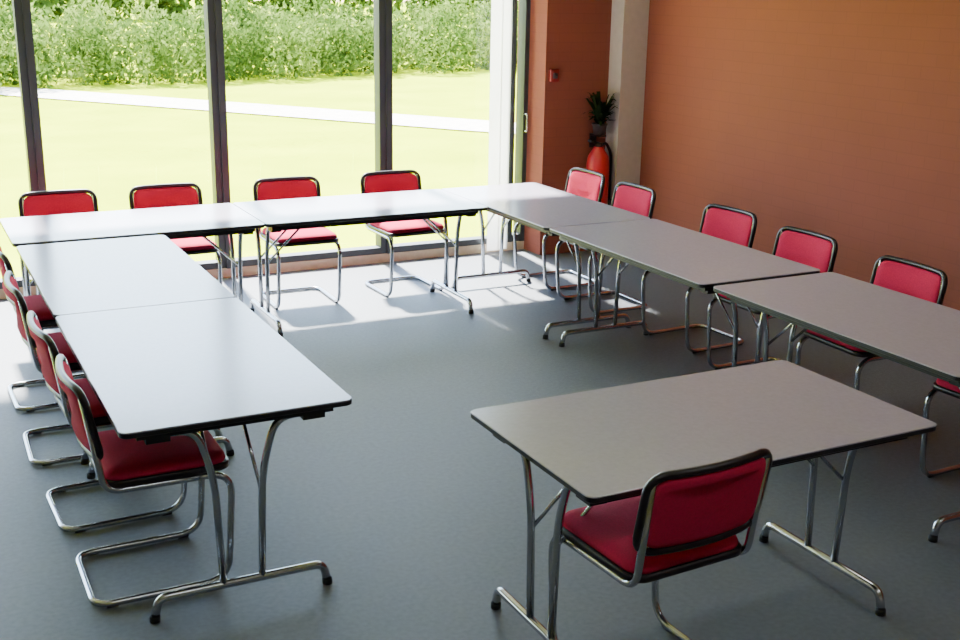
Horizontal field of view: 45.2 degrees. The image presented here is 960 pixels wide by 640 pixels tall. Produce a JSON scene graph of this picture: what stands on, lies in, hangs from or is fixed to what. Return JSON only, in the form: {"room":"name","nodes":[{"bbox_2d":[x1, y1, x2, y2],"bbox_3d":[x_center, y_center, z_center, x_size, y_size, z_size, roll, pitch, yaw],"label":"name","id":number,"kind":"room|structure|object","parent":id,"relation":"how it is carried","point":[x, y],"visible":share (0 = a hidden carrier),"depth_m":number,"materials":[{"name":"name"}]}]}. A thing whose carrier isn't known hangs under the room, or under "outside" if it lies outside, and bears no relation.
{"room":"meeting room","nodes":[
{"label":"meeting room","id":0,"kind":"room"},
{"bbox_2d":[0,249,959,639],"bbox_3d":[-0.418,1.184,3.844,9.170,0.150,10.750,-7,18,-26],"label":"floor","id":1,"kind":"structure","parent":0,"point":[415,512],"depth_m":4.97,"materials":[{"name":"grey linoleum"}]},
{"bbox_2d":[0,246,85,411],"bbox_3d":[-2.245,-0.004,6.091,0.548,0.833,0.487,-7,18,-27],"label":"chair","id":2,"kind":"object","parent":1,"relation":"on","point":[36,303],"visible":0.35,"depth_m":5.94,"materials":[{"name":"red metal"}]},
{"bbox_2d":[4,271,82,465],"bbox_3d":[-1.906,0.192,5.430,0.548,0.833,0.487,-7,18,-25],"label":"chair","id":3,"kind":"object","parent":1,"relation":"on","point":[12,289],"visible":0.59,"depth_m":5.24,"materials":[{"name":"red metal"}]},
{"bbox_2d":[18,189,98,331],"bbox_3d":[-2.627,-0.373,7.352,0.487,0.833,0.548,-7,18,-26],"label":"chair","id":4,"kind":"object","parent":1,"relation":"on","point":[67,201],"visible":0.26,"depth_m":7.45,"materials":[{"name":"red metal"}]},
{"bbox_2d":[27,311,186,532],"bbox_3d":[-1.549,0.379,4.800,0.548,0.833,0.487,-8,18,-28],"label":"chair","id":5,"kind":"object","parent":1,"relation":"on","point":[48,351],"visible":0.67,"depth_m":4.64,"materials":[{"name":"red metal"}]},
{"bbox_2d":[17,235,234,464],"bbox_3d":[-1.836,0.100,5.922,0.800,0.741,1.515,-7,18,-26],"label":"folding table","id":6,"kind":"object","parent":1,"relation":"on","point":[76,277],"visible":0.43,"depth_m":5.69,"materials":[{"name":"grey laminate"}]},
{"bbox_2d":[0,203,264,302],"bbox_3d":[-2.115,-0.242,7.094,1.430,0.741,0.785,-7,18,-26],"label":"folding table","id":7,"kind":"object","parent":1,"relation":"on","point":[192,221],"visible":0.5,"depth_m":6.94,"materials":[{"name":"grey laminate"}]},
{"bbox_2d":[55,354,234,607],"bbox_3d":[-1.233,0.543,4.246,0.548,0.833,0.487,-7,18,-26],"label":"chair","id":8,"kind":"object","parent":1,"relation":"on","point":[120,465],"visible":0.93,"depth_m":4.11,"materials":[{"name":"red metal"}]},
{"bbox_2d":[129,183,221,283],"bbox_3d":[-2.013,-0.450,7.655,0.487,0.833,0.548,-7,18,-27],"label":"chair","id":9,"kind":"object","parent":1,"relation":"on","point":[168,194],"visible":0.28,"depth_m":7.70,"materials":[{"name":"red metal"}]},
{"bbox_2d":[55,298,351,623],"bbox_3d":[-1.146,0.486,4.620,0.800,0.741,1.515,-7,18,-26],"label":"folding table","id":10,"kind":"object","parent":1,"relation":"on","point":[158,373],"visible":0.94,"depth_m":4.24,"materials":[{"name":"grey laminate"}]},
{"bbox_2d":[253,176,341,309],"bbox_3d":[-1.266,-0.540,8.012,0.487,0.833,0.548,-7,18,-25],"label":"chair","id":11,"kind":"object","parent":1,"relation":"on","point":[291,187],"visible":0.68,"depth_m":8.02,"materials":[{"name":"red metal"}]},
{"bbox_2d":[233,189,487,336],"bbox_3d":[-0.797,-0.406,7.744,1.515,0.741,0.785,-7,18,-26],"label":"folding table","id":12,"kind":"object","parent":1,"relation":"on","point":[279,215],"visible":0.96,"depth_m":7.55,"materials":[{"name":"grey laminate"}]},
{"bbox_2d":[360,169,444,297],"bbox_3d":[-0.553,-0.632,8.375,0.487,0.833,0.548,-8,18,-28],"label":"chair","id":13,"kind":"object","parent":1,"relation":"on","point":[390,180],"visible":0.65,"depth_m":8.37,"materials":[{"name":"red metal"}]},
{"bbox_2d":[441,182,649,338],"bbox_3d":[0.398,-0.442,7.938,0.785,0.741,1.515,-7,18,-26],"label":"folding table","id":14,"kind":"object","parent":1,"relation":"on","point":[537,206],"visible":0.74,"depth_m":7.68,"materials":[{"name":"grey laminate"}]},
{"bbox_2d":[513,167,604,290],"bbox_3d":[0.596,-0.691,8.648,0.548,0.833,0.487,-7,18,-27],"label":"chair","id":15,"kind":"object","parent":1,"relation":"on","point":[582,182],"visible":0.43,"depth_m":8.67,"materials":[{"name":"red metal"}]},
{"bbox_2d":[555,181,655,313],"bbox_3d":[0.875,-0.510,8.035,0.548,0.833,0.487,-7,18,-26],"label":"chair","id":16,"kind":"object","parent":1,"relation":"on","point":[632,197],"visible":0.48,"depth_m":8.05,"materials":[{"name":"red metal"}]},
{"bbox_2d":[548,448,772,639],"bbox_3d":[0.555,0.745,3.652,0.487,0.833,0.548,-8,18,-29],"label":"chair","id":17,"kind":"object","parent":1,"relation":"on","point":[683,520],"visible":0.95,"depth_m":3.43,"materials":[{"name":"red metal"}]},
{"bbox_2d":[550,219,819,366],"bbox_3d":[1.100,-0.055,6.635,0.785,0.741,1.515,-7,18,-26],"label":"folding table","id":18,"kind":"object","parent":1,"relation":"on","point":[702,262],"visible":0.72,"depth_m":6.42,"materials":[{"name":"grey laminate"}]},
{"bbox_2d":[642,203,756,353],"bbox_3d":[1.369,-0.271,7.231,0.548,0.833,0.487,-8,18,-29],"label":"chair","id":19,"kind":"object","parent":1,"relation":"on","point":[735,225],"visible":0.6,"depth_m":7.26,"materials":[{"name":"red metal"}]},
{"bbox_2d":[471,360,935,639],"bbox_3d":[0.751,0.687,4.032,1.395,0.741,0.785,-7,18,-26],"label":"folding table","id":20,"kind":"object","parent":1,"relation":"on","point":[604,445],"visible":1,"depth_m":3.88,"materials":[{"name":"grey laminate"}]},
{"bbox_2d":[707,226,837,369],"bbox_3d":[1.655,-0.074,6.565,0.548,0.833,0.487,-7,18,-26],"label":"chair","id":21,"kind":"object","parent":1,"relation":"on","point":[803,246],"visible":0.41,"depth_m":6.60,"materials":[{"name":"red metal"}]},
{"bbox_2d":[713,272,959,542],"bbox_3d":[1.825,0.338,5.309,0.785,0.741,1.515,-7,18,-26],"label":"folding table","id":22,"kind":"object","parent":1,"relation":"on","point":[921,335],"visible":0.79,"depth_m":5.23,"materials":[{"name":"grey laminate"}]},
{"bbox_2d":[796,255,947,390],"bbox_3d":[1.973,0.135,5.858,0.548,0.833,0.487,-6,18,-24],"label":"chair","id":23,"kind":"object","parent":1,"relation":"on","point":[909,277],"visible":0.33,"depth_m":5.81,"materials":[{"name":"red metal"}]},
{"bbox_2d":[920,378,959,477],"bbox_3d":[2.339,0.357,5.104,0.548,0.833,0.487,-8,18,-28],"label":"chair","id":24,"kind":"object","parent":1,"relation":"on","point":[939,385],"visible":0.87,"depth_m":5.18,"materials":[{"name":"silver metal"}]},
{"bbox_2d":[513,0,611,254],"bbox_3d":[0.789,-2.062,9.594,0.840,2.950,0.470,-7,18,-26],"label":"wall","id":25,"kind":"structure","parent":0,"point":[572,37],"depth_m":9.37,"materials":[{"name":"orange paint"}]},
{"bbox_2d":[0,241,523,298],"bbox_3d":[-3.197,-0.221,8.168,7.930,0.070,0.170,-7,18,-26],"label":"trim","id":26,"kind":"structure","parent":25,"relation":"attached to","point":[473,249],"depth_m":9.15,"materials":[{"name":"brown wood"}]},
{"bbox_2d":[548,69,559,81],"bbox_3d":[0.594,-1.953,9.222,0.080,0.100,0.045,-7,18,-26],"label":"fire alarm","id":27,"kind":"object","parent":25,"relation":"attached to","point":[553,73],"visible":1,"depth_m":9.20,"materials":[{"name":"red plastic"}]},
{"bbox_2d":[586,139,611,205],"bbox_3d":[0.957,-1.170,9.547,0.231,0.666,0.215,8,18,24],"label":"fire extinguisher","id":28,"kind":"object","parent":25,"relation":"attached to","point":[598,160],"visible":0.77,"depth_m":9.44,"materials":[{"name":"red metal"}]},
{"bbox_2d":[583,91,618,146],"bbox_3d":[0.994,-1.627,9.401,0.332,0.467,0.267,-7,18,-26],"label":"potted plant","id":29,"kind":"object","parent":25,"relation":"attached to","point":[601,111],"visible":0.99,"depth_m":9.39,"materials":[{"name":"green plant"}]},
{"bbox_2d":[605,0,649,202],"bbox_3d":[1.204,-2.013,9.448,0.240,2.950,0.180,-7,18,-26],"label":"pillar","id":30,"kind":"structure","parent":25,"relation":"attached to","point":[629,18],"depth_m":9.40,"materials":[{"name":"paint"}]},
{"bbox_2d":[639,0,959,310],"bbox_3d":[3.593,-0.811,5.409,0.200,2.950,10.800,-7,18,-26],"label":"wall","id":31,"kind":"structure","parent":0,"point":[839,120],"depth_m":7.73,"materials":[{"name":"orange paint"}]},
{"bbox_3d":[-3.155,-2.929,7.398,7.930,0.200,0.210,-7,18,-26],"label":"lintel","id":32,"kind":"object","parent":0,"visible":0},
{"bbox_2d":[0,0,38,288],"bbox_3d":[-3.631,-1.476,7.530,1.295,2.680,0.130,-7,18,-26],"label":"window","id":33,"kind":"structure","parent":32,"relation":"attached to","point":[16,4],"depth_m":7.79,"materials":[{"name":"grey metal"}]},
{"bbox_2d":[22,0,225,269],"bbox_3d":[-2.483,-1.619,8.096,1.280,2.680,0.130,-7,18,-26],"label":"window","id":34,"kind":"structure","parent":32,"relation":"attached to","point":[209,11],"depth_m":8.26,"materials":[{"name":"grey metal"}]},
{"bbox_2d":[214,0,386,268],"bbox_3d":[-1.331,-1.763,8.664,1.305,2.680,0.130,-7,18,-26],"label":"window","id":35,"kind":"structure","parent":32,"relation":"attached to","point":[380,247],"depth_m":8.85,"materials":[{"name":"grey metal"}]},
{"bbox_2d":[385,0,513,253],"bbox_3d":[-0.255,-1.897,9.195,1.110,2.680,0.130,-7,18,-26],"label":"window","id":36,"kind":"structure","parent":32,"relation":"attached to","point":[465,241],"depth_m":9.05,"materials":[{"name":"grey metal"}]},
{"bbox_2d":[487,0,512,250],"bbox_3d":[0.173,-1.891,9.272,0.220,2.720,0.050,-7,18,-26],"label":"vertical blind","id":37,"kind":"object","parent":36,"relation":"attached to","point":[501,10],"visible":0.94,"depth_m":9.31,"materials":[{"name":"fabric"}]},
{"bbox_2d":[508,0,530,241],"bbox_3d":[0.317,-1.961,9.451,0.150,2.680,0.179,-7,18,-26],"label":"door","id":38,"kind":"structure","parent":32,"relation":"attached to","point":[524,5],"depth_m":9.49,"materials":[{"name":"silver metal"}]},
{"label":"outside","id":39,"kind":"structure","parent":0,"visible":0},
{"bbox_2d":[0,0,517,278],"bbox_3d":[-20.397,-21.464,81.433,200.000,0.001,151.440,-7,18,-26],"label":"lawn","id":40,"kind":"structure","parent":39,"point":[108,150],"depth_m":16.88,"materials":[{"name":"green plant"}]},
{"bbox_2d":[0,0,518,88],"bbox_3d":[-5.409,-7.206,29.102,52.268,2.157,4.686,-11,20,-37],"label":"hedge","id":41,"kind":"object","parent":40,"relation":"on","point":[310,45],"visible":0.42,"depth_m":27.80,"materials":[{"name":"green plant"}]},
{"bbox_2d":[0,0,518,21],"bbox_3d":[-10.091,-23.128,75.509,158.954,7.996,10.424,-7,18,-26],"label":"treeline","id":42,"kind":"object","parent":40,"relation":"on","point":[172,6],"visible":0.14,"depth_m":71.83,"materials":[{"name":"green plant"}]},
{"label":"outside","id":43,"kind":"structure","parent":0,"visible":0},
{"bbox_2d":[0,87,515,133],"bbox_3d":[-10.100,-4.451,22.813,32.066,0.001,32.690,-7,18,-26],"label":"garden path","id":44,"kind":"structure","parent":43,"point":[238,107],"depth_m":21.12,"materials":[{"name":"white concrete"}]}
]}

